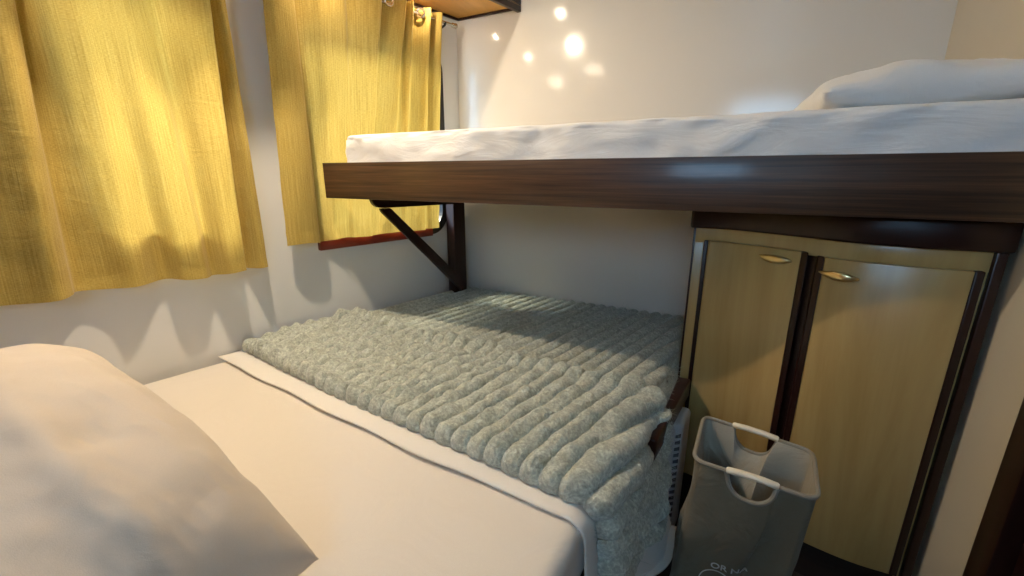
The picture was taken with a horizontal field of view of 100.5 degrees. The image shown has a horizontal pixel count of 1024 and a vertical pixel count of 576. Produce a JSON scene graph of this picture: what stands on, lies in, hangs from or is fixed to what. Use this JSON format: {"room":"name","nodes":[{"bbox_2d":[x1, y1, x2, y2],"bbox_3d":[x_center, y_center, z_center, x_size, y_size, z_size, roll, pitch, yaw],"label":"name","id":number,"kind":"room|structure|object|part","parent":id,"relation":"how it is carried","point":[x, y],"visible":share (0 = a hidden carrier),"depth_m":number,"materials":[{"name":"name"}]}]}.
{"room":"boat cabin bedroom","nodes":[
{"label":"boat cabin bedroom","id":0,"kind":"room"},
{"bbox_2d":[0,0,458,384],"bbox_3d":[-1.448,-0.218,1.435,0.060,2.480,3.610,12,19,39],"label":"wall","id":1,"kind":"structure","parent":0,"point":[162,329],"depth_m":1.77,"materials":[{"name":"white paint"}]},
{"bbox_2d":[318,65,445,250],"bbox_3d":[-0.682,-0.756,2.194,0.077,1.030,0.834,12,19,39],"label":"window","id":2,"kind":"structure","parent":1,"relation":"in","point":[386,237],"depth_m":2.29,"materials":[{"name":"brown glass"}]},
{"bbox_3d":[-0.714,-0.273,2.284,0.077,0.051,0.678,12,19,39],"label":"sill","id":3,"kind":"part","parent":2,"relation":"part of","materials":[{"name":"red wood"}]},
{"bbox_3d":[-0.672,-0.757,2.186,0.032,1.023,0.834,12,19,39],"label":"frame","id":4,"kind":"part","parent":2,"relation":"part of","materials":[{"name":"black rubber"}]},
{"bbox_2d":[382,0,457,28],"bbox_3d":[-0.679,-1.324,1.963,0.072,0.054,1.105,12,19,39],"label":"curtain rod","id":5,"kind":"object","parent":1,"relation":"attached to","point":[453,25],"visible":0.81,"depth_m":2.28,"materials":[{"name":"metal"}]},
{"bbox_2d":[263,0,442,245],"bbox_3d":[-0.678,-0.812,2.055,0.087,1.122,0.930,12,19,38],"label":"curtain","id":6,"kind":"object","parent":5,"relation":"hanging from","point":[340,69],"visible":0.79,"depth_m":1.94,"materials":[{"name":"fabric"}]},
{"bbox_2d":[407,0,520,20],"bbox_3d":[-1.186,-1.248,1.094,0.387,0.210,3.342,13,19,39],"label":"locker","id":7,"kind":"object","parent":1,"relation":"attached to","point":[458,10],"visible":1,"depth_m":2.22,"materials":[{"name":"orange wood"}]},
{"bbox_3d":[-1.358,-1.187,1.202,0.010,0.012,3.251,13,19,39],"label":"edge trim","id":8,"kind":"part","parent":7,"relation":"part of","materials":[{"name":"brown wood"}]},
{"bbox_3d":[-0.130,-1.482,2.305,0.395,0.012,0.010,8,17,26],"label":"edge trim","id":9,"kind":"part","parent":7,"relation":"part of","materials":[{"name":"brown wood"}]},
{"bbox_3d":[-1.048,-1.218,0.980,0.022,0.210,3.342,12,19,39],"label":"panel","id":10,"kind":"part","parent":7,"relation":"part of","materials":[{"name":"brown wood"}]},
{"bbox_3d":[-1.669,-1.022,0.835,0.509,0.054,1.938,8,17,26],"label":"curtain rod","id":11,"kind":"object","parent":1,"relation":"attached to","visible":0},
{"bbox_2d":[0,0,267,305],"bbox_3d":[-1.624,-0.482,0.952,0.131,1.210,1.862,12,19,39],"label":"curtain","id":12,"kind":"object","parent":11,"relation":"hanging from","point":[126,162],"visible":1,"depth_m":1.39,"materials":[{"name":"fabric"}]},
{"bbox_2d":[456,0,957,396],"bbox_3d":[0.674,-0.424,2.205,2.296,2.480,0.060,8,17,26],"label":"wall","id":13,"kind":"structure","parent":0,"point":[548,62],"depth_m":2.13,"materials":[{"name":"white paint"}]},
{"bbox_2d":[322,151,1023,292],"bbox_3d":[0.377,-0.098,1.879,2.254,0.877,0.916,8,17,26],"label":"bunk bed","id":14,"kind":"object","parent":13,"relation":"attached to","point":[957,186],"visible":0.91,"depth_m":1.20,"materials":[{"name":"brown wood"}]},
{"bbox_3d":[-0.512,-0.472,2.275,0.030,0.072,0.543,12,19,39],"label":"bracket arm","id":15,"kind":"part","parent":14,"relation":"part of","materials":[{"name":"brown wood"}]},
{"bbox_3d":[-0.340,-0.222,2.622,0.068,0.733,0.090,12,19,39],"label":"support post","id":16,"kind":"part","parent":14,"relation":"part of","materials":[{"name":"brown wood"}]},
{"bbox_2d":[346,98,1023,162],"bbox_3d":[0.428,-0.522,1.754,2.159,0.227,0.906,8,17,26],"label":"mattress","id":17,"kind":"object","parent":14,"relation":"on","point":[982,125],"visible":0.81,"depth_m":1.17,"materials":[{"name":"white fabric"}]},
{"bbox_2d":[792,58,1023,110],"bbox_3d":[1.122,-0.570,1.252,0.470,0.127,0.620,6,16,22],"label":"pillow","id":18,"kind":"object","parent":17,"relation":"on","point":[913,81],"visible":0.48,"depth_m":1.02,"materials":[{"name":"white fabric"}]},
{"bbox_2d":[656,499,802,575],"bbox_3d":[-0.451,1.088,1.272,3.030,0.060,3.370,8,17,26],"label":"floor","id":19,"kind":"structure","parent":0,"point":[666,572],"depth_m":1.50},
{"bbox_2d":[580,377,689,575],"bbox_3d":[-0.458,0.646,1.664,1.988,0.588,2.380,8,17,26],"label":"frame","id":20,"kind":"object","parent":19,"relation":"on","point":[681,388],"visible":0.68,"depth_m":1.45,"materials":[{"name":"brown wood"}]},
{"bbox_2d":[144,361,583,575],"bbox_3d":[-0.492,0.428,1.623,1.903,0.169,2.385,8,17,26],"label":"mattress","id":21,"kind":"object","parent":20,"relation":"on","point":[364,504],"visible":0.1,"depth_m":1.02,"materials":[{"name":"beige fabric"}]},
{"bbox_2d":[0,344,318,575],"bbox_3d":[-0.817,0.341,0.737,0.844,0.453,0.457,8,17,26],"label":"pillow","id":22,"kind":"object","parent":21,"relation":"on","point":[100,475],"visible":1,"depth_m":0.66,"materials":[{"name":"white fabric"}]},
{"bbox_2d":[218,350,676,575],"bbox_3d":[-0.366,0.565,1.541,1.797,0.422,0.550,8,17,26],"label":"sheet","id":23,"kind":"object","parent":21,"relation":"on","point":[659,556],"visible":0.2,"depth_m":1.23,"materials":[{"name":"white fabric"}]},
{"bbox_2d":[242,286,683,575],"bbox_3d":[-0.133,0.340,1.932,1.740,0.383,1.462,8,17,26],"label":"blanket","id":24,"kind":"object","parent":21,"relation":"on","point":[563,397],"visible":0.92,"depth_m":1.44,"materials":[{"name":"fabric"}]},
{"bbox_3d":[0.537,0.432,1.466,0.045,0.072,0.475,10,18,32],"label":"rail","id":25,"kind":"part","parent":20,"relation":"part of","materials":[{"name":"brown wood"}]},
{"bbox_2d":[668,407,690,525],"bbox_3d":[0.563,0.709,1.537,0.052,0.495,0.294,10,18,33],"label":"heater","id":26,"kind":"object","parent":19,"relation":"on","point":[680,430],"visible":0.27,"depth_m":1.53,"materials":[{"name":"white plastic"}]},
{"bbox_2d":[668,443,672,464],"bbox_3d":[0.527,0.738,1.483,0.005,0.387,0.111,10,18,32],"label":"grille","id":27,"kind":"object","parent":26,"relation":"attached to","point":[670,456],"depth_m":1.47,"materials":[{"name":"white plastic"}]},
{"bbox_2d":[669,416,820,575],"bbox_3d":[0.607,0.723,1.182,0.300,0.669,0.269,9,17,31],"label":"laundry bag","id":28,"kind":"object","parent":19,"relation":"on","point":[744,511],"visible":1,"depth_m":1.07,"materials":[{"name":"grey fabric"}]},
{"bbox_3d":[0.555,0.438,0.985,0.108,0.019,0.016,9,18,31],"label":"handle","id":29,"kind":"part","parent":28,"relation":"part of","materials":[{"name":"beige plastic"}]},
{"bbox_3d":[0.663,0.391,1.162,0.112,0.019,0.016,12,19,37],"label":"handle","id":30,"kind":"part","parent":28,"relation":"part of","materials":[{"name":"beige plastic"}]},
{"bbox_2d":[678,211,1023,575],"bbox_3d":[1.061,0.307,1.671,0.746,1.243,0.826,8,17,26],"label":"cabinet","id":31,"kind":"object","parent":19,"relation":"on","point":[854,342],"visible":0.73,"depth_m":1.27,"materials":[{"name":"brown wood"}]},
{"bbox_3d":[0.663,0.343,1.688,0.007,1.165,0.016,8,17,26],"label":"edge post","id":32,"kind":"part","parent":31,"relation":"part of","materials":[{"name":"brown wood"}]},
{"bbox_3d":[0.799,0.320,1.538,0.033,0.956,0.294,-12,19,-38],"label":"door","id":33,"kind":"part","parent":31,"relation":"part of","materials":[{"name":"brown wood"}]},
{"bbox_3d":[0.836,-0.094,1.360,0.025,0.025,0.103,-9,17,-31],"label":"handle","id":34,"kind":"part","parent":31,"relation":"part of","materials":[{"name":"gold metal"}]},
{"bbox_3d":[0.929,-0.035,1.218,0.027,0.025,0.102,-11,19,-36],"label":"handle","id":35,"kind":"part","parent":31,"relation":"part of","materials":[{"name":"gold metal"}]},
{"bbox_3d":[0.918,-0.128,1.295,0.080,0.053,0.734,-14,21,-43],"label":"rail","id":36,"kind":"part","parent":31,"relation":"part of","materials":[{"name":"brown wood"}]},
{"bbox_3d":[1.030,0.395,1.271,0.308,0.950,0.037,11,19,36],"label":"door","id":37,"kind":"part","parent":31,"relation":"part of","materials":[{"name":"brown wood"}]},
{"bbox_3d":[1.200,0.474,1.198,0.022,1.165,0.037,8,17,26],"label":"edge post","id":38,"kind":"part","parent":31,"relation":"part of","materials":[{"name":"brown wood"}]},
{"bbox_2d":[911,0,1023,575],"bbox_3d":[0.883,0.079,0.324,0.060,2.480,3.330,8,17,26],"label":"wall","id":39,"kind":"structure","parent":0,"point":[988,29],"depth_m":1.11,"materials":[{"name":"white paint"}]},
{"bbox_2d":[962,398,1023,575],"bbox_3d":[0.931,0.215,0.512,0.099,2.020,0.855,8,17,26],"label":"door","id":40,"kind":"structure","parent":39,"relation":"in","point":[997,549],"depth_m":0.94,"materials":[{"name":"brown wood"}]}
]}

